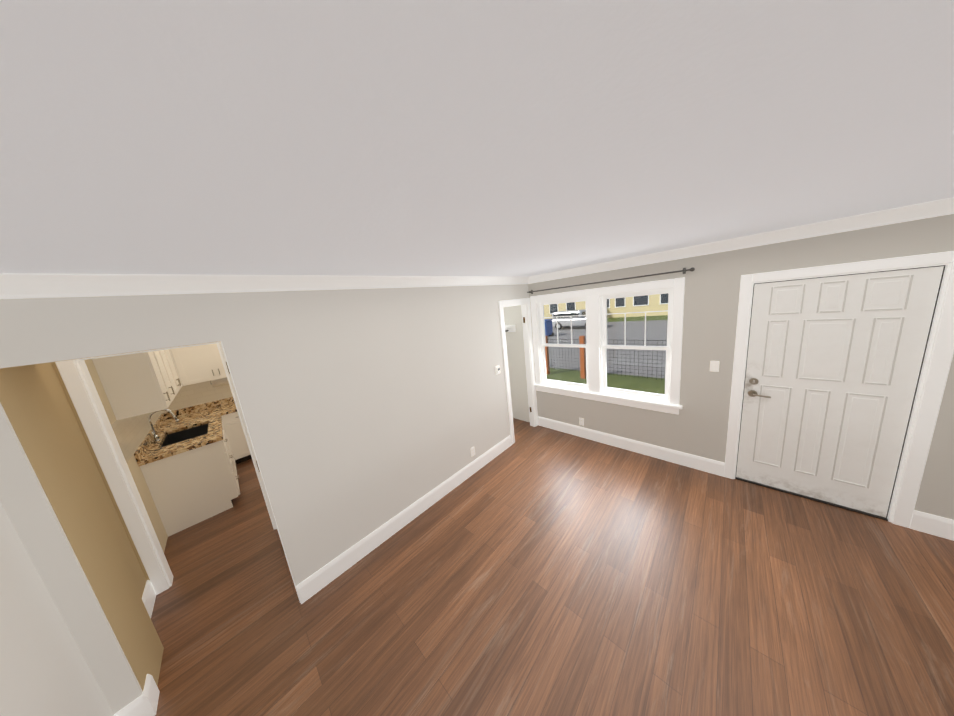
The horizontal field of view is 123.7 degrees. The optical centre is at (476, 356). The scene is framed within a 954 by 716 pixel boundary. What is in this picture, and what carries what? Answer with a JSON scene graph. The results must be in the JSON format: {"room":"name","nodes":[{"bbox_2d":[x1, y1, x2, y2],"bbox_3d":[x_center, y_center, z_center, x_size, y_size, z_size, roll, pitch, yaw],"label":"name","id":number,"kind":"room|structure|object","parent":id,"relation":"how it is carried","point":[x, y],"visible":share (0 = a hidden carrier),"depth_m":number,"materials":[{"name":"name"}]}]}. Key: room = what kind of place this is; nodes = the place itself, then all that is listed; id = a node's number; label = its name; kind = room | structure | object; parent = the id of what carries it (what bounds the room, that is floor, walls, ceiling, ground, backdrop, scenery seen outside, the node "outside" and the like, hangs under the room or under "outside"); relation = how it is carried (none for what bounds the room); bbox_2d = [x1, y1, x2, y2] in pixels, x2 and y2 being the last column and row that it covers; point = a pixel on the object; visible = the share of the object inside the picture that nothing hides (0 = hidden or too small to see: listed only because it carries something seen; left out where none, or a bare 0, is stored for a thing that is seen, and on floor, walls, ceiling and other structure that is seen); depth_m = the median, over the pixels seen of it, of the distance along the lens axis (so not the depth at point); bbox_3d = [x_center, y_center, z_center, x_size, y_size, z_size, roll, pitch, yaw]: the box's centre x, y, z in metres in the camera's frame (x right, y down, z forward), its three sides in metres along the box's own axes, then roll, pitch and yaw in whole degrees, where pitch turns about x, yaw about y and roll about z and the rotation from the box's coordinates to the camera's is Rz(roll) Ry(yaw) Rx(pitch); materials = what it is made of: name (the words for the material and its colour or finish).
{"room":"empty living room","nodes":[
{"label":"empty living room","id":0,"kind":"room"},
{"bbox_2d":[0,214,953,715],"bbox_3d":[-0.585,0.437,2.647,8.080,2.440,4.600,5,15,44],"label":"wall","id":1,"kind":"structure","parent":0,"point":[366,412],"depth_m":1.91,"materials":[{"name":"paint"}]},
{"bbox_2d":[55,360,168,594],"bbox_3d":[-2.520,0.900,2.265,0.018,2.102,0.884,5,15,44],"label":"door frame","id":2,"kind":"structure","parent":1,"relation":"attached to","point":[69,372],"depth_m":1.96,"materials":[{"name":"white wood"}]},
{"bbox_2d":[114,701,141,715],"bbox_3d":[-0.541,2.107,0.047,3.880,0.162,0.040,5,15,44],"label":"baseboard","id":3,"kind":"structure","parent":1,"relation":"attached to","point":[131,709],"depth_m":1.40,"materials":[{"name":"white wood"}]},
{"bbox_2d":[92,351,171,419],"bbox_3d":[-3.541,0.178,2.637,0.478,0.790,0.320,5,15,44],"label":"upper cabinet","id":4,"kind":"object","parent":1,"relation":"attached to","point":[136,384],"depth_m":2.49,"materials":[{"name":"white wood"}]},
{"bbox_2d":[142,580,155,617],"bbox_3d":[-2.502,1.960,1.918,0.650,0.162,0.016,5,15,44],"label":"baseboard","id":5,"kind":"structure","parent":1,"relation":"attached to","point":[149,595],"depth_m":2.05,"materials":[{"name":"white wood"}]},
{"bbox_2d":[156,350,175,400],"bbox_3d":[-3.813,0.157,2.902,0.516,0.790,0.320,5,15,44],"label":"upper cabinet","id":6,"kind":"object","parent":1,"relation":"attached to","point":[167,376],"depth_m":3.09,"materials":[{"name":"white wood"}]},
{"bbox_2d":[160,349,179,394],"bbox_3d":[-4.099,0.134,3.181,0.516,0.790,0.320,5,15,44],"label":"upper cabinet","id":7,"kind":"object","parent":1,"relation":"attached to","point":[166,362],"depth_m":3.38,"materials":[{"name":"white wood"}]},
{"bbox_2d":[75,342,274,586],"bbox_3d":[-2.567,0.931,2.321,0.122,2.030,0.740,5,15,44],"label":"door frame","id":8,"kind":"structure","parent":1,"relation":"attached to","point":[111,437],"depth_m":2.06,"materials":[{"name":"white wood"}]},
{"bbox_2d":[168,349,181,388],"bbox_3d":[-4.384,0.111,3.460,0.515,0.790,0.320,5,15,44],"label":"upper cabinet","id":9,"kind":"object","parent":1,"relation":"attached to","point":[170,358],"depth_m":3.66,"materials":[{"name":"white wood"}]},
{"bbox_2d":[170,344,225,385],"bbox_3d":[-4.432,0.008,4.016,0.340,0.790,0.462,5,15,44],"label":"upper cabinet","id":10,"kind":"object","parent":1,"relation":"attached to","point":[198,364],"depth_m":3.92,"materials":[{"name":"white wood"}]},
{"bbox_2d":[214,343,226,376],"bbox_3d":[-4.205,-0.061,4.242,0.340,0.790,0.426,5,15,44],"label":"upper cabinet","id":11,"kind":"object","parent":1,"relation":"attached to","point":[215,345],"depth_m":4.09,"materials":[{"name":"white wood"}]},
{"bbox_2d":[210,377,228,386],"bbox_3d":[-4.244,0.410,4.274,0.116,0.133,0.310,5,15,44],"label":"paper towel holder","id":12,"kind":"object","parent":11,"relation":"attached to","point":[219,382],"visible":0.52,"depth_m":4.21,"materials":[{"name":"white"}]},
{"bbox_2d":[218,342,300,602],"bbox_3d":[-1.635,0.895,1.930,0.441,2.048,0.008,5,15,44],"label":"door frame","id":13,"kind":"structure","parent":1,"relation":"attached to","point":[220,343],"depth_m":2.34,"materials":[{"name":"white wood"}]},
{"bbox_2d":[0,273,527,298],"bbox_3d":[-0.687,-0.705,2.415,0.048,0.100,4.300,5,15,44],"label":"crown molding","id":14,"kind":"structure","parent":1,"relation":"attached to","point":[25,285],"depth_m":1.47,"materials":[{"name":"white wood"}]},
{"bbox_2d":[296,435,511,603],"bbox_3d":[-0.429,1.541,2.885,0.016,0.162,2.705,5,15,44],"label":"baseboard","id":15,"kind":"structure","parent":1,"relation":"attached to","point":[308,588],"depth_m":2.45,"materials":[{"name":"white wood"}]},
{"bbox_2d":[470,447,474,456],"bbox_3d":[-0.052,1.213,3.250,0.009,0.115,0.070,5,15,44],"label":"outlet","id":16,"kind":"object","parent":1,"relation":"attached to","point":[472,449],"depth_m":3.24,"materials":[{"name":"white plastic"}]},
{"bbox_2d":[495,365,500,374],"bbox_3d":[0.291,0.188,3.504,0.028,0.120,0.095,5,15,44],"label":"light switch","id":17,"kind":"object","parent":1,"relation":"attached to","point":[497,370],"visible":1,"depth_m":3.49,"materials":[{"name":"white plastic"}]},
{"bbox_2d":[505,325,515,331],"bbox_3d":[0.191,-0.394,4.126,0.448,0.110,0.844,5,15,44],"label":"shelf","id":18,"kind":"object","parent":1,"relation":"attached to","point":[510,328],"visible":0.21,"depth_m":4.29,"materials":[{"name":"white"}]},
{"bbox_2d":[498,298,537,443],"bbox_3d":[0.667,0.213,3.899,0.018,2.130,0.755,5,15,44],"label":"door frame","id":19,"kind":"structure","parent":1,"relation":"attached to","point":[525,300],"depth_m":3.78,"materials":[{"name":"white wood"}]},
{"bbox_2d":[579,418,583,425],"bbox_3d":[1.554,0.970,3.791,0.070,0.115,0.009,5,15,44],"label":"outlet","id":20,"kind":"object","parent":1,"relation":"attached to","point":[581,420],"depth_m":3.79,"materials":[{"name":"white plastic"}]},
{"bbox_2d":[530,277,684,404],"bbox_3d":[1.611,-0.198,3.469,1.860,1.410,0.160,5,15,44],"label":"double-hung window","id":21,"kind":"structure","parent":1,"relation":"in","point":[596,346],"depth_m":3.32,"materials":[{"name":"white wood"}]},
{"bbox_2d":[534,384,682,414],"bbox_3d":[1.651,0.559,3.571,1.920,0.115,0.105,5,15,44],"label":"stool","id":22,"kind":"object","parent":1,"relation":"attached to","point":[646,404],"visible":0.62,"depth_m":3.37,"materials":[{"name":"white wood"}]},
{"bbox_2d":[527,267,694,293],"bbox_3d":[1.480,-0.925,3.225,1.949,0.060,0.090,5,15,44],"label":"curtain rod","id":23,"kind":"object","parent":1,"relation":"attached to","point":[684,270],"visible":1,"depth_m":2.96,"materials":[{"name":"grey metal"}]},
{"bbox_2d":[538,416,724,476],"bbox_3d":[1.847,1.158,3.550,2.295,0.162,0.016,5,15,44],"label":"baseboard","id":24,"kind":"structure","parent":1,"relation":"attached to","point":[715,467],"depth_m":3.28,"materials":[{"name":"white wood"}]},
{"bbox_2d":[710,361,719,371],"bbox_3d":[2.445,0.104,2.627,0.070,0.115,0.018,5,15,44],"label":"light switch","id":25,"kind":"object","parent":1,"relation":"attached to","point":[714,366],"depth_m":2.63,"materials":[{"name":"white plastic"}]},
{"bbox_2d":[528,197,953,283],"bbox_3d":[2.158,-1.046,2.540,3.780,0.100,0.048,5,15,44],"label":"crown molding","id":26,"kind":"structure","parent":1,"relation":"attached to","point":[941,207],"depth_m":2.14,"materials":[{"name":"white wood"}]},
{"bbox_2d":[724,251,953,527],"bbox_3d":[2.996,0.325,2.257,0.910,2.030,0.141,5,15,44],"label":"door frame","id":27,"kind":"structure","parent":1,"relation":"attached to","point":[948,266],"depth_m":1.92,"materials":[{"name":"white wood"}]},
{"bbox_2d":[735,265,945,520],"bbox_3d":[2.985,0.335,2.245,0.886,2.017,0.172,5,15,44],"label":"front door","id":28,"kind":"structure","parent":27,"relation":"attached to","point":[834,364],"depth_m":2.16,"materials":[{"name":"paint"}]},
{"bbox_2d":[910,510,953,540],"bbox_3d":[3.611,1.298,1.828,0.525,0.162,0.016,5,15,44],"label":"baseboard","id":29,"kind":"structure","parent":1,"relation":"attached to","point":[927,523],"depth_m":1.95,"materials":[{"name":"white wood"}]},
{"bbox_2d":[0,0,953,276],"bbox_3d":[-0.722,-0.802,2.405,8.080,0.100,4.600,5,15,44],"label":"ceiling","id":30,"kind":"structure","parent":0,"point":[506,138],"depth_m":0.52,"materials":[{"name":"white paint"}]},
{"bbox_2d":[151,418,953,715],"bbox_3d":[-0.447,1.676,2.889,8.080,0.100,4.600,5,15,44],"label":"floor","id":31,"kind":"structure","parent":0,"point":[538,570],"depth_m":1.76,"materials":[{"name":"laminate"}]},
{"bbox_2d":[140,433,239,536],"bbox_3d":[-3.302,1.473,3.009,0.270,0.870,0.616,5,15,44],"label":"base cabinet","id":32,"kind":"object","parent":31,"relation":"on","point":[189,488],"depth_m":2.89,"materials":[{"name":"white wood"}]},
{"bbox_2d":[134,406,222,465],"bbox_3d":[-3.688,1.036,3.271,1.297,0.315,0.630,5,15,44],"label":"countertop","id":33,"kind":"structure","parent":32,"relation":"on","point":[196,426],"depth_m":3.34,"materials":[{"name":"stone"}]},
{"bbox_2d":[147,409,178,441],"bbox_3d":[-3.842,0.828,3.127,0.101,0.375,0.251,5,15,44],"label":"gooseneck faucet","id":34,"kind":"object","parent":33,"relation":"on","point":[155,437],"visible":0.94,"depth_m":3.08,"materials":[{"name":"silver metal"}]},
{"bbox_2d":[224,433,238,476],"bbox_3d":[-3.666,1.546,3.395,0.780,0.660,0.616,5,15,44],"label":"base cabinet","id":35,"kind":"object","parent":31,"relation":"on","point":[225,435],"depth_m":3.71,"materials":[{"name":"white wood"}]},
{"bbox_2d":[222,412,251,463],"bbox_3d":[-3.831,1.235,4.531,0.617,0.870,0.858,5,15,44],"label":"base cabinet","id":36,"kind":"object","parent":31,"relation":"on","point":[236,436],"visible":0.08,"depth_m":4.07,"materials":[{"name":"white wood"}]},
{"bbox_2d":[156,397,236,421],"bbox_3d":[-3.700,0.686,4.613,0.630,0.140,2.616,5,15,44],"label":"countertop","id":37,"kind":"structure","parent":36,"relation":"on","point":[227,405],"depth_m":4.15,"materials":[{"name":"stone"}]},
{"label":"outside","id":38,"kind":"structure","parent":0,"visible":0},
{"bbox_2d":[547,315,667,393],"bbox_3d":[30.575,-9.723,48.081,140.000,1.000,105.559,5,15,44],"label":"ground","id":39,"kind":"structure","parent":38,"point":[661,328],"depth_m":11.13,"materials":[{"name":"green plant"}]},
{"bbox_2d":[544,319,553,335],"bbox_3d":[5.370,-2.237,20.288,1.000,1.360,1.100,5,15,44],"label":"bin","id":40,"kind":"object","parent":39,"relation":"on","point":[548,331],"depth_m":19.89,"materials":[{"name":"blue plastic"}]},
{"bbox_2d":[552,309,585,329],"bbox_3d":[9.162,-3.389,23.363,4.400,1.640,1.850,5,15,44],"label":"car","id":41,"kind":"object","parent":39,"relation":"on","point":[567,313],"depth_m":23.07,"materials":[{"name":"silver metal"}]},
{"bbox_2d":[545,336,666,380],"bbox_3d":[-0.278,-0.158,11.653,25.520,1.560,0.130,5,15,44],"label":"fence","id":42,"kind":"object","parent":39,"relation":"on","point":[583,362],"depth_m":8.05,"materials":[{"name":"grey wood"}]},
{"bbox_2d":[544,293,668,318],"bbox_3d":[17.154,-7.897,31.326,20.600,6.870,11.040,5,15,44],"label":"house","id":43,"kind":"structure","parent":39,"relation":"on","point":[619,303],"depth_m":25.91,"materials":[{"name":"beige"}]}
]}

